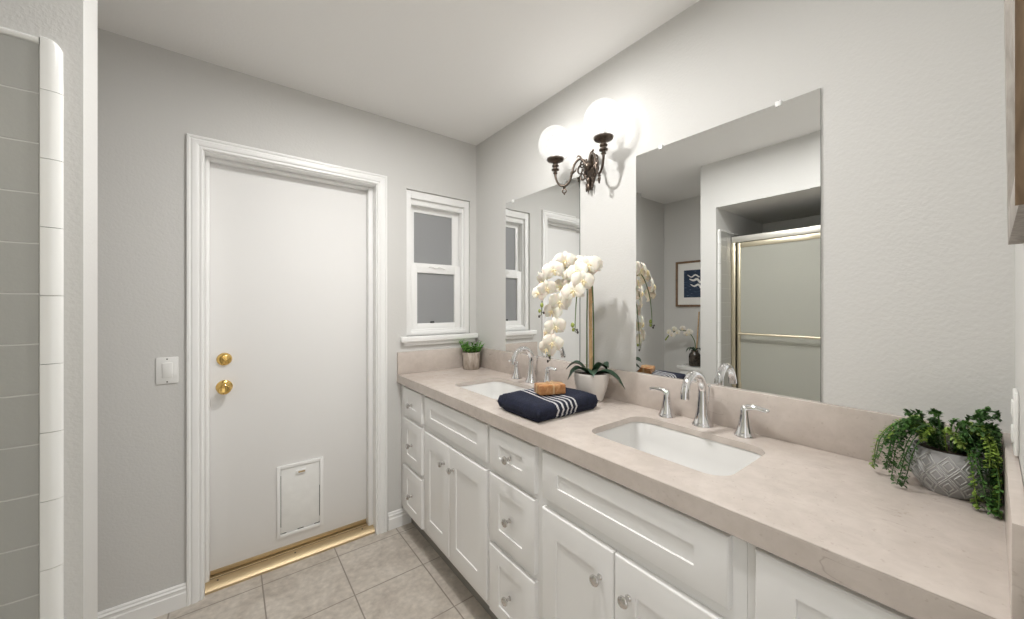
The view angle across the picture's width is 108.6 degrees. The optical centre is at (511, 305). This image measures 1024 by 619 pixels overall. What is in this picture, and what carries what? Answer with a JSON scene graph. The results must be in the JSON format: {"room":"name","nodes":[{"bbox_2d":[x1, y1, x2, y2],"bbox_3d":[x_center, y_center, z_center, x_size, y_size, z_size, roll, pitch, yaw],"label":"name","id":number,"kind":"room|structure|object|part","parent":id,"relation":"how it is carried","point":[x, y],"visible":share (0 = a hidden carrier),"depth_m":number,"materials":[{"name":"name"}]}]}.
{"room":"bathroom","nodes":[
{"label":"bathroom","id":0,"kind":"room"},
{"bbox_2d":[0,0,97,618],"bbox_3d":[-1.014,0.107,0.096,0.947,2.450,1.449,0,0,-37],"label":"wall","id":1,"kind":"structure","parent":0,"point":[71,24],"depth_m":0.86,"materials":[{"name":"grey paint"}]},
{"bbox_2d":[0,26,63,618],"bbox_3d":[-0.992,0.165,0.042,0.917,1.535,1.333,0,0,-37],"label":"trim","id":2,"kind":"structure","parent":1,"relation":"attached to","point":[31,66],"depth_m":0.81,"materials":[{"name":"grey tile"}]},
{"bbox_3d":[-1.406,-0.592,0.555,0.882,0.017,0.017,0,0,-38],"label":"cap trim","id":3,"kind":"part","parent":2,"relation":"part of","materials":[{"name":"white tile"}]},
{"bbox_3d":[-1.040,0.147,0.832,0.032,1.500,0.012,0,0,-38],"label":"edge trim","id":4,"kind":"part","parent":2,"relation":"part of","materials":[{"name":"white tile"}]},
{"bbox_2d":[98,28,475,611],"bbox_3d":[-1.262,0.107,1.891,2.700,2.450,0.160,0,0,-37],"label":"wall","id":5,"kind":"structure","parent":0,"point":[150,96],"depth_m":1.60,"materials":[{"name":"grey paint"}]},
{"bbox_2d":[98,582,185,618],"bbox_3d":[-1.811,1.282,1.359,0.914,0.100,0.014,0,0,-37],"label":"baseboard","id":6,"kind":"structure","parent":5,"relation":"attached to","point":[157,604],"depth_m":1.57,"materials":[{"name":"white paint"}]},
{"bbox_2d":[156,357,178,384],"bbox_3d":[-1.499,0.281,1.600,0.072,0.115,0.012,0,0,-37],"label":"light switch","id":7,"kind":"object","parent":5,"relation":"attached to","point":[167,368],"visible":1,"depth_m":1.60,"materials":[{"name":"white plastic"}]},
{"bbox_2d":[186,133,386,605],"bbox_3d":[-1.143,0.282,1.971,0.892,2.100,0.176,0,0,-37],"label":"trim","id":8,"kind":"structure","parent":5,"relation":"attached to","point":[201,151],"depth_m":1.74,"materials":[{"name":"white paint"}]},
{"bbox_2d":[210,163,365,575],"bbox_3d":[-1.155,0.298,1.987,0.764,2.000,0.108,0,0,-37],"label":"door","id":9,"kind":"structure","parent":5,"relation":"in","point":[288,254],"depth_m":1.95,"materials":[{"name":"white paint"}]},
{"bbox_3d":[-1.391,0.396,1.779,0.066,0.066,0.064,0,0,-38],"label":"knob","id":10,"kind":"part","parent":9,"relation":"part of","materials":[{"name":"gold metal"}]},
{"bbox_3d":[-1.148,1.036,1.999,0.221,0.378,0.011,0,0,-38],"label":"pet door","id":11,"kind":"part","parent":9,"relation":"part of","materials":[{"name":"white plastic"}]},
{"bbox_2d":[388,508,410,530],"bbox_3d":[-0.679,1.282,2.228,0.142,0.100,0.014,0,0,-37],"label":"baseboard","id":12,"kind":"structure","parent":5,"relation":"attached to","point":[400,517],"depth_m":2.22,"materials":[{"name":"white paint"}]},
{"bbox_2d":[400,189,477,345],"bbox_3d":[-0.492,-0.238,2.430,0.543,0.967,0.151,0,0,-37],"label":"window","id":13,"kind":"structure","parent":5,"relation":"in","point":[437,227],"depth_m":2.45,"materials":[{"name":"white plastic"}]},
{"bbox_3d":[-0.528,-0.443,2.463,0.277,0.328,0.004,0,0,-38],"label":"pane","id":14,"kind":"part","parent":13,"relation":"part of","materials":[{"name":"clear glass"}]},
{"bbox_3d":[-0.523,-0.435,2.468,0.361,0.415,0.020,0,0,-38],"label":"sash","id":15,"kind":"part","parent":13,"relation":"part of","materials":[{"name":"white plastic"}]},
{"bbox_3d":[-0.507,-0.056,2.444,0.353,0.428,0.029,0,0,-38],"label":"sash","id":16,"kind":"part","parent":13,"relation":"part of","materials":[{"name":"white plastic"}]},
{"bbox_3d":[-0.508,-0.051,2.446,0.271,0.328,0.004,0,0,-38],"label":"pane","id":17,"kind":"part","parent":13,"relation":"part of","materials":[{"name":"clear glass"}]},
{"bbox_3d":[-0.472,0.204,2.405,0.543,0.034,0.086,0,0,-38],"label":"sill","id":18,"kind":"part","parent":13,"relation":"part of","materials":[{"name":"white paint"}]},
{"bbox_2d":[154,522,491,618],"bbox_3d":[-0.219,1.362,0.368,3.100,0.060,4.050,0,0,-37],"label":"floor","id":19,"kind":"structure","parent":0,"point":[396,573],"depth_m":1.72,"materials":[{"name":"tile"}]},
{"bbox_2d":[205,522,374,594],"bbox_3d":[-1.149,1.317,1.979,0.768,0.031,0.132,0,0,-37],"label":"threshold","id":20,"kind":"object","parent":19,"relation":"on","point":[227,578],"depth_m":1.91,"materials":[{"name":"gold metal"}]},
{"bbox_2d":[401,384,435,550],"bbox_3d":[-0.374,0.897,2.244,0.582,0.870,0.358,0,0,-37],"label":"base cabinet","id":21,"kind":"object","parent":19,"relation":"on","point":[413,427],"visible":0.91,"depth_m":2.05,"materials":[{"name":"white paint"}]},
{"bbox_3d":[-0.556,1.061,2.068,0.018,0.262,0.262,0,0,-38],"label":"drawer","id":22,"kind":"part","parent":21,"relation":"part of","materials":[{"name":"white paint"}]},
{"bbox_3d":[-0.556,0.778,2.068,0.018,0.252,0.262,0,0,-38],"label":"drawer","id":23,"kind":"part","parent":21,"relation":"part of","materials":[{"name":"white paint"}]},
{"bbox_3d":[-0.556,0.552,2.068,0.018,0.159,0.262,0,0,-38],"label":"drawer","id":24,"kind":"part","parent":21,"relation":"part of","materials":[{"name":"white paint"}]},
{"bbox_2d":[425,396,497,618],"bbox_3d":[-0.078,0.897,1.857,0.582,0.870,0.615,0,0,-37],"label":"base cabinet","id":25,"kind":"object","parent":19,"relation":"on","point":[457,468],"visible":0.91,"depth_m":1.65,"materials":[{"name":"white paint"}]},
{"bbox_3d":[-0.371,0.914,1.827,0.018,0.516,0.272,0,0,-38],"label":"door","id":26,"kind":"part","parent":25,"relation":"part of","materials":[{"name":"white paint"}]},
{"bbox_3d":[-0.335,0.746,1.740,0.031,0.030,0.030,0,0,-38],"label":"knob","id":27,"kind":"part","parent":25,"relation":"part of","materials":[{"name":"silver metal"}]},
{"bbox_3d":[-0.279,0.746,1.667,0.031,0.030,0.030,0,0,-38],"label":"knob","id":28,"kind":"part","parent":25,"relation":"part of","materials":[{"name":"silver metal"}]},
{"bbox_3d":[-0.191,0.914,1.593,0.018,0.516,0.312,0,0,-38],"label":"door","id":29,"kind":"part","parent":25,"relation":"part of","materials":[{"name":"white paint"}]},
{"bbox_2d":[397,367,1010,618],"bbox_3d":[0.202,0.437,1.515,0.563,0.050,2.218,0,0,-37],"label":"countertop","id":30,"kind":"structure","parent":25,"relation":"on","point":[916,551],"depth_m":0.77,"materials":[{"name":"beige stone"}]},
{"bbox_2d":[397,347,471,374],"bbox_3d":[-0.467,0.346,2.387,0.562,0.132,0.020,0,0,-37],"label":"side splash","id":31,"kind":"object","parent":30,"relation":"on","point":[436,359],"visible":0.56,"depth_m":2.33,"materials":[{"name":"beige stone"}]},
{"bbox_2d":[459,340,483,369],"bbox_3d":[-0.265,0.317,2.417,0.176,0.189,0.138,0,0,11],"label":"potted plant","id":32,"kind":"object","parent":30,"relation":"on","point":[471,359],"visible":1,"depth_m":2.38,"materials":[{"name":"green plant"}]},
{"bbox_3d":[-0.269,0.357,2.422,0.113,0.110,0.113,0,0,-38],"label":"pot","id":33,"kind":"part","parent":32,"relation":"part of","materials":[{"name":"beige ceramic"}]},
{"bbox_2d":[460,382,524,398],"bbox_3d":[-0.070,0.508,1.864,0.340,0.151,0.472,0,0,-37],"label":"sink basin","id":34,"kind":"object","parent":30,"relation":"in","point":[493,390],"visible":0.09,"depth_m":2.07,"materials":[{"name":"white ceramic"}]},
{"bbox_2d":[508,346,556,382],"bbox_3d":[0.068,0.313,1.966,0.176,0.198,0.397,0,0,-37],"label":"faucet","id":35,"kind":"object","parent":30,"relation":"on","point":[531,376],"visible":0.96,"depth_m":1.97,"materials":[{"name":"silver metal"}]},
{"bbox_3d":[0.014,0.360,2.112,0.060,0.104,0.100,0,0,-38],"label":"handle","id":36,"kind":"part","parent":35,"relation":"part of","materials":[{"name":"silver metal"}]},
{"bbox_3d":[0.065,0.313,1.963,0.167,0.198,0.067,0,0,-38],"label":"spout","id":37,"kind":"part","parent":35,"relation":"part of","materials":[{"name":"silver metal"}]},
{"bbox_3d":[0.196,0.360,1.876,0.060,0.104,0.100,0,0,-38],"label":"handle","id":38,"kind":"part","parent":35,"relation":"part of","materials":[{"name":"silver metal"}]},
{"bbox_2d":[497,387,598,422],"bbox_3d":[0.144,0.378,1.474,0.334,0.067,0.254,0,0,-37],"label":"folded towel","id":39,"kind":"object","parent":30,"relation":"on","point":[526,403],"visible":0.94,"depth_m":1.39,"materials":[{"name":"blue fabric"}]},
{"bbox_2d":[534,381,565,394],"bbox_3d":[0.152,0.325,1.478,0.116,0.048,0.072,0,0,-17],"label":"soap bar","id":40,"kind":"object","parent":39,"relation":"on","point":[556,387],"visible":1,"depth_m":1.45,"materials":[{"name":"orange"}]},
{"bbox_2d":[532,251,624,401],"bbox_3d":[0.273,0.088,1.555,0.360,0.647,0.214,0,0,-28],"label":"potted orchid","id":41,"kind":"object","parent":30,"relation":"on","point":[580,270],"visible":0.98,"depth_m":1.52,"materials":[{"name":"white plant"}]},
{"bbox_3d":[0.115,-0.058,1.522,0.081,0.062,0.016,20,-3,42],"label":"flower","id":42,"kind":"part","parent":41,"relation":"part of","materials":[{"name":"white plant"}]},
{"bbox_3d":[0.126,-0.111,1.542,0.020,0.073,0.097,-33,-7,-15],"label":"flower","id":43,"kind":"part","parent":41,"relation":"part of","materials":[{"name":"white plant"}]},
{"bbox_3d":[0.142,-0.077,1.501,0.082,0.062,0.017,-11,13,-11],"label":"flower","id":44,"kind":"part","parent":41,"relation":"part of","materials":[{"name":"white plant"}]},
{"bbox_3d":[0.146,0.172,1.518,0.081,0.061,0.016,19,22,28],"label":"flower","id":45,"kind":"part","parent":41,"relation":"part of","materials":[{"name":"white plant"}]},
{"bbox_3d":[0.150,0.105,1.532,0.016,0.060,0.079,16,-3,-23],"label":"flower","id":46,"kind":"part","parent":41,"relation":"part of","materials":[{"name":"white plant"}]},
{"bbox_3d":[0.167,0.144,1.500,0.091,0.068,0.018,10,9,17],"label":"flower","id":47,"kind":"part","parent":41,"relation":"part of","materials":[{"name":"white plant"}]},
{"bbox_3d":[0.171,0.017,1.534,0.091,0.069,0.018,15,-1,35],"label":"flower","id":48,"kind":"part","parent":41,"relation":"part of","materials":[{"name":"white plant"}]},
{"bbox_3d":[0.169,-0.153,1.520,0.095,0.072,0.019,-14,-6,-3],"label":"flower","id":49,"kind":"part","parent":41,"relation":"part of","materials":[{"name":"white plant"}]},
{"bbox_3d":[0.176,0.079,1.504,0.092,0.070,0.019,-10,7,0],"label":"flower","id":50,"kind":"part","parent":41,"relation":"part of","materials":[{"name":"white plant"}]},
{"bbox_3d":[0.198,-0.023,1.516,0.096,0.073,0.020,5,6,10],"label":"flower","id":51,"kind":"part","parent":41,"relation":"part of","materials":[{"name":"white plant"}]},
{"bbox_3d":[0.210,-0.087,1.556,0.089,0.068,0.018,10,-6,35],"label":"flower","id":52,"kind":"part","parent":41,"relation":"part of","materials":[{"name":"white plant"}]},
{"bbox_3d":[0.222,-0.196,1.544,0.093,0.070,0.019,2,-1,5],"label":"flower","id":53,"kind":"part","parent":41,"relation":"part of","materials":[{"name":"white plant"}]},
{"bbox_3d":[0.260,-0.131,1.550,0.106,0.080,0.022,16,-7,7],"label":"flower","id":54,"kind":"part","parent":41,"relation":"part of","materials":[{"name":"white plant"}]},
{"bbox_3d":[0.250,0.088,1.570,0.213,0.448,0.024,0,0,-33],"label":"flower stem","id":55,"kind":"part","parent":41,"relation":"part of","materials":[{"name":"green"}]},
{"bbox_3d":[0.243,-0.065,1.468,0.101,0.076,0.020,-16,-13,22],"label":"flower","id":56,"kind":"part","parent":41,"relation":"part of","materials":[{"name":"white plant"}]},
{"bbox_3d":[0.264,-0.146,1.497,0.096,0.072,0.019,-17,-20,28],"label":"flower","id":57,"kind":"part","parent":41,"relation":"part of","materials":[{"name":"white plant"}]},
{"bbox_3d":[0.282,-0.106,1.464,0.099,0.074,0.020,5,-5,-6],"label":"flower","id":58,"kind":"part","parent":41,"relation":"part of","materials":[{"name":"white plant"}]},
{"bbox_3d":[0.309,0.070,1.539,0.014,0.483,0.201,0,0,34],"label":"flower stem","id":59,"kind":"part","parent":41,"relation":"part of","materials":[{"name":"green"}]},
{"bbox_3d":[0.306,-0.172,1.500,0.102,0.077,0.021,-8,-13,-4],"label":"flower","id":60,"kind":"part","parent":41,"relation":"part of","materials":[{"name":"white plant"}]},
{"bbox_3d":[0.349,0.351,1.619,0.154,0.122,0.154,0,0,-38],"label":"pot","id":61,"kind":"part","parent":41,"relation":"part of","materials":[{"name":"white ceramic"}]},
{"bbox_3d":[0.330,-0.180,1.532,0.088,0.067,0.018,-18,-7,-7],"label":"flower","id":62,"kind":"part","parent":41,"relation":"part of","materials":[{"name":"white plant"}]},
{"bbox_2d":[595,422,760,475],"bbox_3d":[0.491,0.508,1.133,0.340,0.151,0.472,0,0,-37],"label":"sink basin","id":63,"kind":"object","parent":30,"relation":"in","point":[697,453],"visible":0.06,"depth_m":1.25,"materials":[{"name":"white ceramic"}]},
{"bbox_2d":[649,370,769,438],"bbox_3d":[0.622,0.313,1.244,0.176,0.198,0.401,0,0,-37],"label":"faucet","id":64,"kind":"object","parent":30,"relation":"on","point":[702,419],"visible":1,"depth_m":1.25,"materials":[{"name":"silver metal"}]},
{"bbox_3d":[0.567,0.360,1.392,0.060,0.104,0.100,0,0,-38],"label":"handle","id":65,"kind":"part","parent":64,"relation":"part of","materials":[{"name":"silver metal"}]},
{"bbox_3d":[0.619,0.313,1.241,0.167,0.198,0.067,0,0,-38],"label":"spout","id":66,"kind":"part","parent":64,"relation":"part of","materials":[{"name":"silver metal"}]},
{"bbox_3d":[0.686,0.344,1.287,0.023,0.137,0.014,0,0,-12],"label":"lift rod","id":67,"kind":"part","parent":64,"relation":"part of","materials":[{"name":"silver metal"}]},
{"bbox_3d":[0.751,0.360,1.152,0.060,0.104,0.100,0,0,-38],"label":"handle","id":68,"kind":"part","parent":64,"relation":"part of","materials":[{"name":"silver metal"}]},
{"bbox_2d":[868,406,1003,518],"bbox_3d":[0.942,0.313,0.831,0.179,0.198,0.200,0,0,-37],"label":"trailing plant","id":69,"kind":"object","parent":30,"relation":"on","point":[970,468],"visible":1,"depth_m":0.79,"materials":[{"name":"green plant"}]},
{"bbox_3d":[0.975,0.364,0.819,0.131,0.096,0.131,0,0,-38],"label":"pot","id":70,"kind":"part","parent":69,"relation":"part of","materials":[{"name":"grey ceramic"}]},
{"bbox_2d":[1003,432,1023,618],"bbox_3d":[0.873,0.346,0.641,0.562,0.132,0.015,0,0,-37],"label":"side splash","id":71,"kind":"object","parent":30,"relation":"on","point":[1013,487],"visible":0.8,"depth_m":0.50,"materials":[{"name":"beige stone"}]},
{"bbox_2d":[489,426,541,618],"bbox_3d":[0.201,0.897,1.494,0.582,0.870,0.300,0,0,-37],"label":"base cabinet","id":72,"kind":"object","parent":19,"relation":"on","point":[515,475],"visible":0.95,"depth_m":1.32,"materials":[{"name":"white paint"}]},
{"bbox_3d":[-0.021,1.065,1.330,0.031,0.030,0.030,0,0,-38],"label":"knob","id":73,"kind":"part","parent":72,"relation":"part of","materials":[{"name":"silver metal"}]},
{"bbox_3d":[-0.021,0.782,1.330,0.031,0.030,0.030,0,0,-38],"label":"knob","id":74,"kind":"part","parent":72,"relation":"part of","materials":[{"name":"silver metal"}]},
{"bbox_3d":[-0.021,0.556,1.330,0.031,0.030,0.030,0,0,-38],"label":"knob","id":75,"kind":"part","parent":72,"relation":"part of","materials":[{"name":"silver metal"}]},
{"bbox_3d":[-0.001,1.061,1.345,0.018,0.262,0.272,0,0,-38],"label":"drawer","id":76,"kind":"part","parent":72,"relation":"part of","materials":[{"name":"white paint"}]},
{"bbox_3d":[-0.001,0.778,1.345,0.018,0.252,0.272,0,0,-38],"label":"drawer","id":77,"kind":"part","parent":72,"relation":"part of","materials":[{"name":"white paint"}]},
{"bbox_3d":[-0.001,0.552,1.345,0.018,0.159,0.272,0,0,-38],"label":"drawer","id":78,"kind":"part","parent":72,"relation":"part of","materials":[{"name":"white paint"}]},
{"bbox_2d":[542,449,747,618],"bbox_3d":[0.479,0.897,1.132,0.582,0.870,0.613,0,0,-37],"label":"base cabinet","id":79,"kind":"object","parent":19,"relation":"on","point":[611,550],"visible":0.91,"depth_m":0.95,"materials":[{"name":"white paint"}]},
{"bbox_3d":[0.190,0.914,1.096,0.018,0.516,0.284,0,0,-38],"label":"door","id":80,"kind":"part","parent":79,"relation":"part of","materials":[{"name":"white paint"}]},
{"bbox_3d":[0.230,0.746,1.004,0.031,0.030,0.030,0,0,-38],"label":"knob","id":81,"kind":"part","parent":79,"relation":"part of","materials":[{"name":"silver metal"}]},
{"bbox_3d":[0.285,0.746,0.931,0.031,0.030,0.030,0,0,-38],"label":"knob","id":82,"kind":"part","parent":79,"relation":"part of","materials":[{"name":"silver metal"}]},
{"bbox_3d":[0.364,0.914,0.870,0.018,0.516,0.282,0,0,-38],"label":"door","id":83,"kind":"part","parent":79,"relation":"part of","materials":[{"name":"white paint"}]},
{"bbox_2d":[748,543,913,618],"bbox_3d":[0.766,0.897,0.757,0.582,0.870,0.330,0,0,-37],"label":"base cabinet","id":84,"kind":"object","parent":19,"relation":"on","point":[778,588],"visible":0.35,"depth_m":0.66,"materials":[{"name":"white paint"}]},
{"bbox_2d":[98,0,698,144],"bbox_3d":[-0.657,-1.148,0.939,3.100,0.060,2.610,0,0,-37],"label":"ceiling","id":85,"kind":"structure","parent":0,"point":[462,70],"depth_m":1.57,"materials":[{"name":"white paint"}]},
{"bbox_2d":[476,0,1014,432],"bbox_3d":[0.519,0.107,1.676,0.136,2.450,2.348,0,0,-37],"label":"wall","id":86,"kind":"structure","parent":0,"point":[918,261],"depth_m":1.00,"materials":[{"name":"grey paint"}]},
{"bbox_2d":[506,176,579,361],"bbox_3d":[0.145,-0.183,2.042,0.010,0.925,0.608,0,0,-37],"label":"wall mirror","id":87,"kind":"object","parent":86,"relation":"attached to","point":[541,225],"visible":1,"depth_m":2.05,"materials":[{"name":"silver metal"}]},
{"bbox_2d":[547,111,613,194],"bbox_3d":[0.306,-0.707,1.693,0.180,0.347,0.462,0,0,-37],"label":"wall sconce","id":88,"kind":"object","parent":86,"relation":"attached to","point":[591,167],"visible":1,"depth_m":1.72,"materials":[{"name":"brown metal"}]},
{"bbox_3d":[0.213,-0.797,1.806,0.060,0.069,0.060,0,0,-38],"label":"bulb","id":89,"kind":"part","parent":88,"relation":"part of","materials":[{"name":"white glass"}]},
{"bbox_3d":[0.282,-0.641,1.774,0.165,0.129,0.014,0,0,25],"label":"arm","id":90,"kind":"part","parent":88,"relation":"part of","materials":[{"name":"brown metal"}]},
{"bbox_3d":[0.378,-0.641,1.649,0.015,0.129,0.165,0,0,-9],"label":"arm","id":91,"kind":"part","parent":88,"relation":"part of","materials":[{"name":"brown metal"}]},
{"bbox_3d":[0.391,-0.797,1.573,0.060,0.069,0.060,0,0,-38],"label":"bulb","id":92,"kind":"part","parent":88,"relation":"part of","materials":[{"name":"white glass"}]},
{"bbox_2d":[600,126,606,132],"bbox_3d":[0.391,-0.748,1.573,0.026,0.030,0.026,0,0,-38],"label":"bulb","id":93,"kind":"object","parent":88,"relation":"attached to","point":[603,129],"depth_m":1.56,"materials":[{"name":"white glass"}]},
{"bbox_2d":[636,88,820,401],"bbox_3d":[0.708,-0.181,1.309,0.010,0.921,0.610,0,0,-37],"label":"wall mirror","id":94,"kind":"object","parent":86,"relation":"attached to","point":[728,215],"visible":1,"depth_m":1.24,"materials":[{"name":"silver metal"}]},
{"bbox_2d":[480,347,1002,493],"bbox_3d":[0.419,0.346,1.678,0.020,0.132,2.182,0,0,-37],"label":"backsplash","id":95,"kind":"structure","parent":86,"relation":"attached to","point":[843,430],"depth_m":1.17,"materials":[{"name":"beige stone"}]},
{"bbox_2d":[1015,243,1023,484],"bbox_3d":[0.060,0.107,-0.074,2.724,2.450,0.129,0,0,-37],"label":"wall","id":96,"kind":"structure","parent":0,"point":[1019,248],"depth_m":0.65,"materials":[{"name":"grey paint"}]},
{"bbox_2d":[1004,0,1023,244],"bbox_3d":[0.651,-0.399,0.474,0.389,0.599,0.021,0,0,-37],"label":"picture","id":97,"kind":"object","parent":96,"relation":"attached to","point":[1013,9],"visible":1,"depth_m":0.46,"materials":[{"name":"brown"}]},
{"bbox_3d":[0.500,-0.399,0.355,0.004,0.599,0.017,0,0,-38],"label":"panel","id":98,"kind":"part","parent":97,"relation":"part of","materials":[{"name":"brown wood"}]},
{"bbox_2d":[1011,388,1018,455],"bbox_3d":[0.953,0.218,0.698,0.072,0.116,0.008,0,0,-37],"label":"outlet plate","id":99,"kind":"object","parent":96,"relation":"attached to","point":[1015,401],"visible":1,"depth_m":0.68,"materials":[{"name":"white plastic"}]},
{"bbox_2d":[1011,399,1013,442],"bbox_3d":[0.952,0.218,0.700,0.032,0.078,0.004,0,0,-37],"label":"light switch","id":100,"kind":"object","parent":99,"relation":"attached to","point":[1012,400],"depth_m":0.69,"materials":[{"name":"white plastic"}]}
]}

